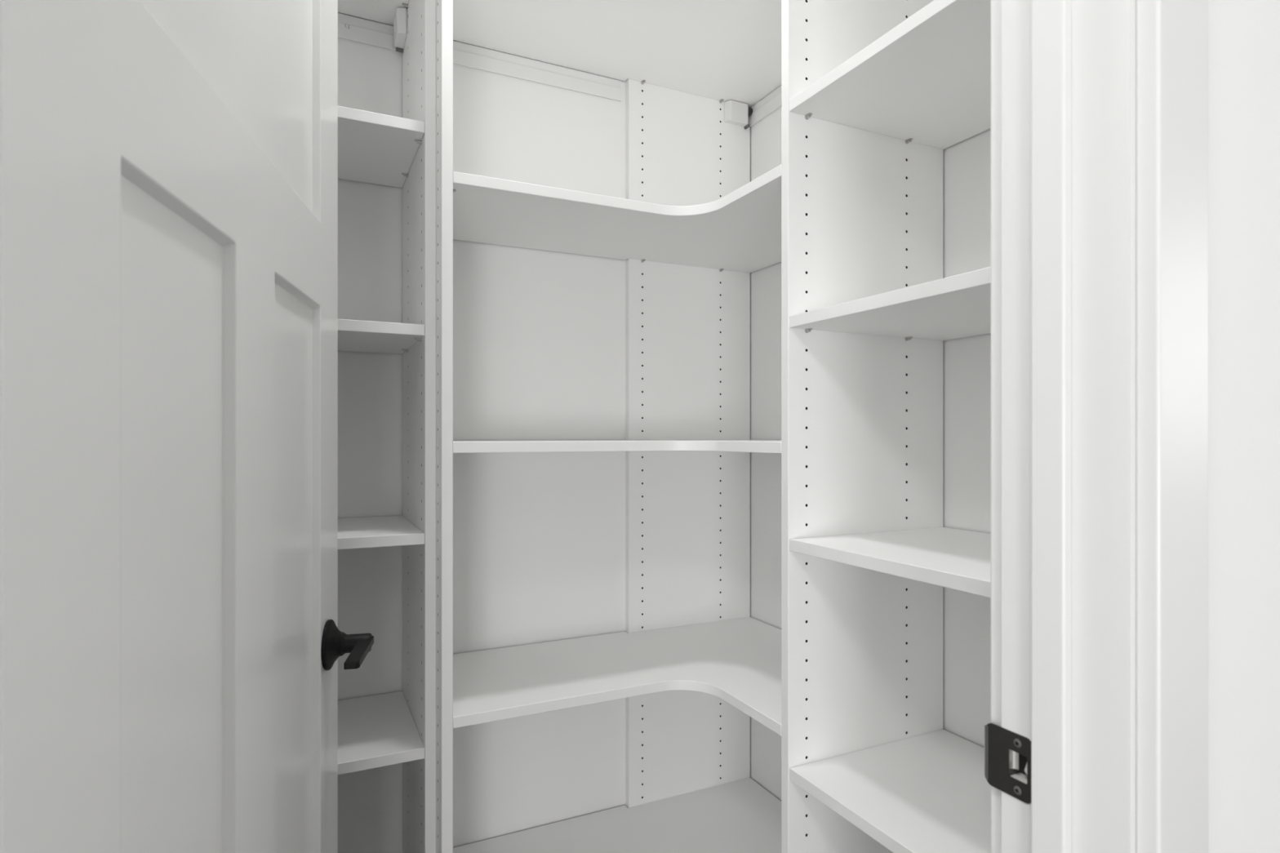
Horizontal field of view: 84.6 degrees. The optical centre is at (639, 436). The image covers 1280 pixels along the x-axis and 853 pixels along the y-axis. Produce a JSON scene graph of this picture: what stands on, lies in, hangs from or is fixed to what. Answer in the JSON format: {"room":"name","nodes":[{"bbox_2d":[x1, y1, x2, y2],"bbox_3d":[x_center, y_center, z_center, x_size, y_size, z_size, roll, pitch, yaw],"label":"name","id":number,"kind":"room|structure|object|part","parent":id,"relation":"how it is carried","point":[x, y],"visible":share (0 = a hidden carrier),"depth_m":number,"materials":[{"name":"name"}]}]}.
{"room":"food storage area","nodes":[
{"label":"food storage area","id":0,"kind":"room"},
{"bbox_2d":[337,12,625,852],"bbox_3d":[-0.412,-0.035,1.596,1.698,2.470,0.100,0,0,-26],"label":"wall","id":1,"kind":"structure","parent":0,"point":[539,335],"depth_m":1.59,"materials":[{"name":"paint"}]},
{"bbox_2d":[337,13,395,50],"bbox_3d":[-0.774,-0.839,1.362,0.599,0.050,0.008,0,0,-26],"label":"rail","id":2,"kind":"object","parent":1,"relation":"attached to","point":[349,28],"visible":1,"depth_m":1.46,"materials":[{"name":"white wood"}]},
{"bbox_2d":[453,40,621,101],"bbox_3d":[-0.258,-0.839,1.610,0.467,0.050,0.008,0,0,-26],"label":"rail","id":3,"kind":"object","parent":1,"relation":"attached to","point":[465,55],"visible":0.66,"depth_m":1.61,"materials":[{"name":"white wood"}]},
{"bbox_2d":[750,85,991,800],"bbox_3d":[0.576,-0.035,1.385,0.100,2.470,1.136,0,0,-26],"label":"wall","id":4,"kind":"structure","parent":0,"point":[966,163],"depth_m":1.29,"materials":[{"name":"paint"}]},
{"bbox_2d":[748,85,781,127],"bbox_3d":[0.420,-0.839,1.584,0.008,0.050,0.598,0,0,-26],"label":"rail","id":5,"kind":"object","parent":4,"relation":"attached to","point":[771,102],"visible":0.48,"depth_m":1.79,"materials":[{"name":"white wood"}]},
{"bbox_2d":[1208,0,1279,852],"bbox_3d":[-0.614,-0.035,0.123,7.400,2.470,0.109,0,0,-26],"label":"wall","id":6,"kind":"structure","parent":0,"point":[1244,35],"depth_m":0.61,"materials":[{"name":"paint"}]},
{"bbox_2d":[0,0,373,852],"bbox_3d":[-0.393,0.174,0.684,0.157,2.028,0.740,0,0,-12],"label":"door","id":7,"kind":"structure","parent":6,"relation":"in","point":[171,642],"depth_m":0.51,"materials":[{"name":"wood"}]},
{"bbox_3d":[-0.362,0.393,0.534,0.017,1.128,0.193,0,0,-12],"label":"panel","id":8,"kind":"part","parent":7,"relation":"part of","materials":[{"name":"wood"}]},
{"bbox_3d":[-0.394,-0.506,0.690,0.017,0.430,0.510,0,0,-12],"label":"panel","id":9,"kind":"part","parent":7,"relation":"part of","materials":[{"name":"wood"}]},
{"bbox_3d":[-0.426,0.393,0.844,0.017,1.128,0.195,0,0,-12],"label":"panel","id":10,"kind":"part","parent":7,"relation":"part of","materials":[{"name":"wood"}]},
{"bbox_3d":[-0.376,0.290,0.946,0.018,0.011,0.118,0,0,-12],"label":"lever","id":11,"kind":"part","parent":7,"relation":"part of","materials":[{"name":"black metal"}]},
{"bbox_2d":[984,0,1208,852],"bbox_3d":[0.018,0.137,0.428,0.883,2.126,0.146,0,0,-26],"label":"trim","id":12,"kind":"structure","parent":6,"relation":"attached to","point":[1096,736],"depth_m":0.56,"materials":[{"name":"wood"}]},
{"bbox_3d":[0.359,0.171,0.660,0.068,2.058,0.017,0,0,-26],"label":"casing","id":13,"kind":"part","parent":12,"relation":"part of","materials":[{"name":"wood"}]},
{"bbox_3d":[0.329,0.291,0.628,0.002,0.057,0.046,0,0,-26],"label":"strike plate","id":14,"kind":"part","parent":12,"relation":"part of","materials":[{"name":"metal"}]},
{"bbox_3d":[0.414,0.171,0.546,0.068,2.058,0.017,0,0,-26],"label":"casing","id":15,"kind":"part","parent":12,"relation":"part of","materials":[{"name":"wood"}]},
{"bbox_3d":[-0.054,1.225,-1.043,7.400,0.050,5.167,0,0,-26],"label":"floor","id":16,"kind":"structure","parent":0,"visible":0},
{"bbox_2d":[393,0,435,852],"bbox_3d":[-0.439,0.133,1.356,0.040,2.134,0.302,0,0,-26],"label":"panel","id":17,"kind":"object","parent":16,"relation":"on","point":[419,55],"depth_m":1.27,"materials":[{"name":"white wood"}]},
{"bbox_2d":[337,0,408,25],"bbox_3d":[-0.710,-0.876,1.227,0.600,0.019,0.302,0,0,-26],"label":"shelf","id":18,"kind":"object","parent":17,"relation":"attached to","point":[384,11],"visible":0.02,"depth_m":1.43,"materials":[{"name":"white wood"}]},
{"bbox_2d":[337,691,424,775],"bbox_3d":[-0.710,0.550,1.227,0.600,0.019,0.302,0,0,-26],"label":"shelf","id":19,"kind":"object","parent":17,"relation":"attached to","point":[377,731],"visible":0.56,"depth_m":1.28,"materials":[{"name":"white wood"}]},
{"bbox_2d":[337,106,424,187],"bbox_3d":[-0.710,-0.536,1.227,0.600,0.019,0.302,0,0,-26],"label":"shelf","id":20,"kind":"object","parent":17,"relation":"attached to","point":[374,148],"visible":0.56,"depth_m":1.27,"materials":[{"name":"white wood"}]},
{"bbox_2d":[337,515,424,549],"bbox_3d":[-0.710,0.178,1.227,0.600,0.019,0.302,0,0,-26],"label":"shelf","id":21,"kind":"object","parent":17,"relation":"attached to","point":[389,531],"visible":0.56,"depth_m":1.23,"materials":[{"name":"white wood"}]},
{"bbox_3d":[-0.495,-0.835,1.450,0.020,0.057,0.078,0,0,-26],"label":"bracket cover","id":22,"kind":"part","parent":17,"relation":"part of","materials":[{"name":"white plastic"}]},
{"bbox_2d":[401,3,408,8],"bbox_3d":[-0.469,-0.864,1.413,0.018,0.007,0.007,0,0,-26],"label":"pin","id":23,"kind":"object","parent":17,"relation":"attached to","point":[405,5],"visible":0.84,"depth_m":1.41,"materials":[{"name":"silver metal"}]},
{"bbox_2d":[414,138,422,144],"bbox_3d":[-0.392,-0.524,1.253,0.018,0.007,0.007,0,0,-26],"label":"pin","id":24,"kind":"object","parent":17,"relation":"attached to","point":[419,141],"visible":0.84,"depth_m":1.25,"materials":[{"name":"silver metal"}]},
{"bbox_2d":[435,0,453,852],"bbox_3d":[-0.402,0.133,1.347,0.019,2.134,0.353,0,0,-26],"label":"panel","id":25,"kind":"object","parent":16,"relation":"on","point":[444,8],"visible":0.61,"depth_m":1.19,"materials":[{"name":"white wood"}]},
{"bbox_2d":[453,0,781,107],"bbox_3d":[0.041,-0.875,1.412,0.835,0.019,0.618,0,0,-26],"label":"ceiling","id":26,"kind":"structure","parent":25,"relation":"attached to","point":[726,50],"depth_m":1.52,"materials":[{"name":"white paint"}]},
{"bbox_2d":[453,617,781,736],"bbox_3d":[0.041,0.486,1.412,0.835,0.019,0.618,0,0,-26],"label":"corner shelf","id":27,"kind":"object","parent":25,"relation":"attached to","point":[736,661],"visible":0.83,"depth_m":1.44,"materials":[{"name":"white wood"}]},
{"bbox_2d":[453,164,781,272],"bbox_3d":[0.041,-0.440,1.412,0.835,0.019,0.618,0,0,-26],"label":"corner shelf","id":28,"kind":"object","parent":25,"relation":"attached to","point":[740,230],"visible":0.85,"depth_m":1.43,"materials":[{"name":"white wood"}]},
{"bbox_2d":[453,777,781,852],"bbox_3d":[0.041,0.910,1.412,0.835,0.019,0.618,0,0,-26],"label":"corner shelf","id":29,"kind":"object","parent":25,"relation":"attached to","point":[739,816],"visible":0.94,"depth_m":1.61,"materials":[{"name":"white wood"}]},
{"bbox_2d":[453,440,781,453],"bbox_3d":[0.041,0.019,1.412,0.835,0.019,0.618,0,0,-26],"label":"corner shelf","id":30,"kind":"object","parent":25,"relation":"attached to","point":[513,446],"visible":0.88,"depth_m":1.29,"materials":[{"name":"white wood"}]},
{"bbox_2d":[625,78,752,808],"bbox_3d":[0.132,0.133,1.780,0.352,2.134,0.040,0,0,-26],"label":"panel","id":31,"kind":"object","parent":16,"relation":"on","point":[687,328],"depth_m":1.77,"materials":[{"name":"white wood"}]},
{"bbox_3d":[0.257,-0.835,1.829,0.078,0.057,0.020,0,0,-26],"label":"bracket cover","id":32,"kind":"part","parent":31,"relation":"part of","materials":[{"name":"white plastic"}]},
{"bbox_2d":[781,0,942,852],"bbox_3d":[0.396,0.133,1.229,0.352,2.134,0.019,0,0,-26],"label":"panel","id":33,"kind":"object","parent":16,"relation":"on","point":[862,210],"visible":0.8,"depth_m":1.20,"materials":[{"name":"white wood"}]},
{"bbox_2d":[804,112,812,119],"bbox_3d":[0.276,-0.526,1.158,0.007,0.007,0.018,0,0,-26],"label":"pin","id":34,"kind":"object","parent":33,"relation":"attached to","point":[807,116],"visible":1,"depth_m":1.15,"materials":[{"name":"silver metal"}]},
{"bbox_2d":[804,328,812,333],"bbox_3d":[0.276,-0.174,1.158,0.007,0.007,0.018,0,0,-26],"label":"pin","id":35,"kind":"object","parent":33,"relation":"attached to","point":[806,331],"visible":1,"depth_m":1.15,"materials":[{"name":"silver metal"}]},
{"bbox_2d":[789,0,991,149],"bbox_3d":[0.504,-0.538,1.007,0.351,0.019,0.475,0,0,-26],"label":"shelf","id":36,"kind":"object","parent":33,"relation":"attached to","point":[926,80],"visible":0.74,"depth_m":1.05,"materials":[{"name":"white wood"}]},
{"bbox_2d":[789,729,991,852],"bbox_3d":[0.504,0.549,1.007,0.351,0.019,0.475,0,0,-26],"label":"shelf","id":37,"kind":"object","parent":33,"relation":"attached to","point":[929,793],"visible":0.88,"depth_m":1.07,"materials":[{"name":"white wood"}]},
{"bbox_2d":[789,266,991,340],"bbox_3d":[0.504,-0.186,1.007,0.351,0.019,0.475,0,0,-26],"label":"shelf","id":38,"kind":"object","parent":33,"relation":"attached to","point":[957,306],"visible":0.49,"depth_m":1.02,"materials":[{"name":"white wood"}]},
{"bbox_2d":[789,527,991,598],"bbox_3d":[0.504,0.177,1.007,0.351,0.019,0.475,0,0,-26],"label":"shelf","id":39,"kind":"object","parent":33,"relation":"attached to","point":[957,559],"visible":0.49,"depth_m":1.01,"materials":[{"name":"white wood"}]},
{"bbox_2d":[905,137,912,143],"bbox_3d":[0.478,-0.526,1.255,0.007,0.007,0.018,0,0,-26],"label":"pin","id":40,"kind":"object","parent":33,"relation":"attached to","point":[907,141],"visible":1,"depth_m":1.25,"materials":[{"name":"silver metal"}]},
{"bbox_2d":[905,337,912,341],"bbox_3d":[0.478,-0.174,1.255,0.007,0.007,0.018,0,0,-26],"label":"pin","id":41,"kind":"object","parent":33,"relation":"attached to","point":[907,339],"visible":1,"depth_m":1.25,"materials":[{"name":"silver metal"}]},
{"bbox_3d":[-0.989,0.133,1.092,0.019,2.134,0.302,0,0,-26],"label":"panel","id":42,"kind":"object","parent":16,"relation":"on","visible":0},
{"bbox_2d":[337,319,424,353],"bbox_3d":[-0.710,-0.184,1.227,0.600,0.019,0.302,0,0,-26],"label":"shelf","id":43,"kind":"object","parent":42,"relation":"attached to","point":[353,335],"visible":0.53,"depth_m":1.23,"materials":[{"name":"white wood"}]}
]}

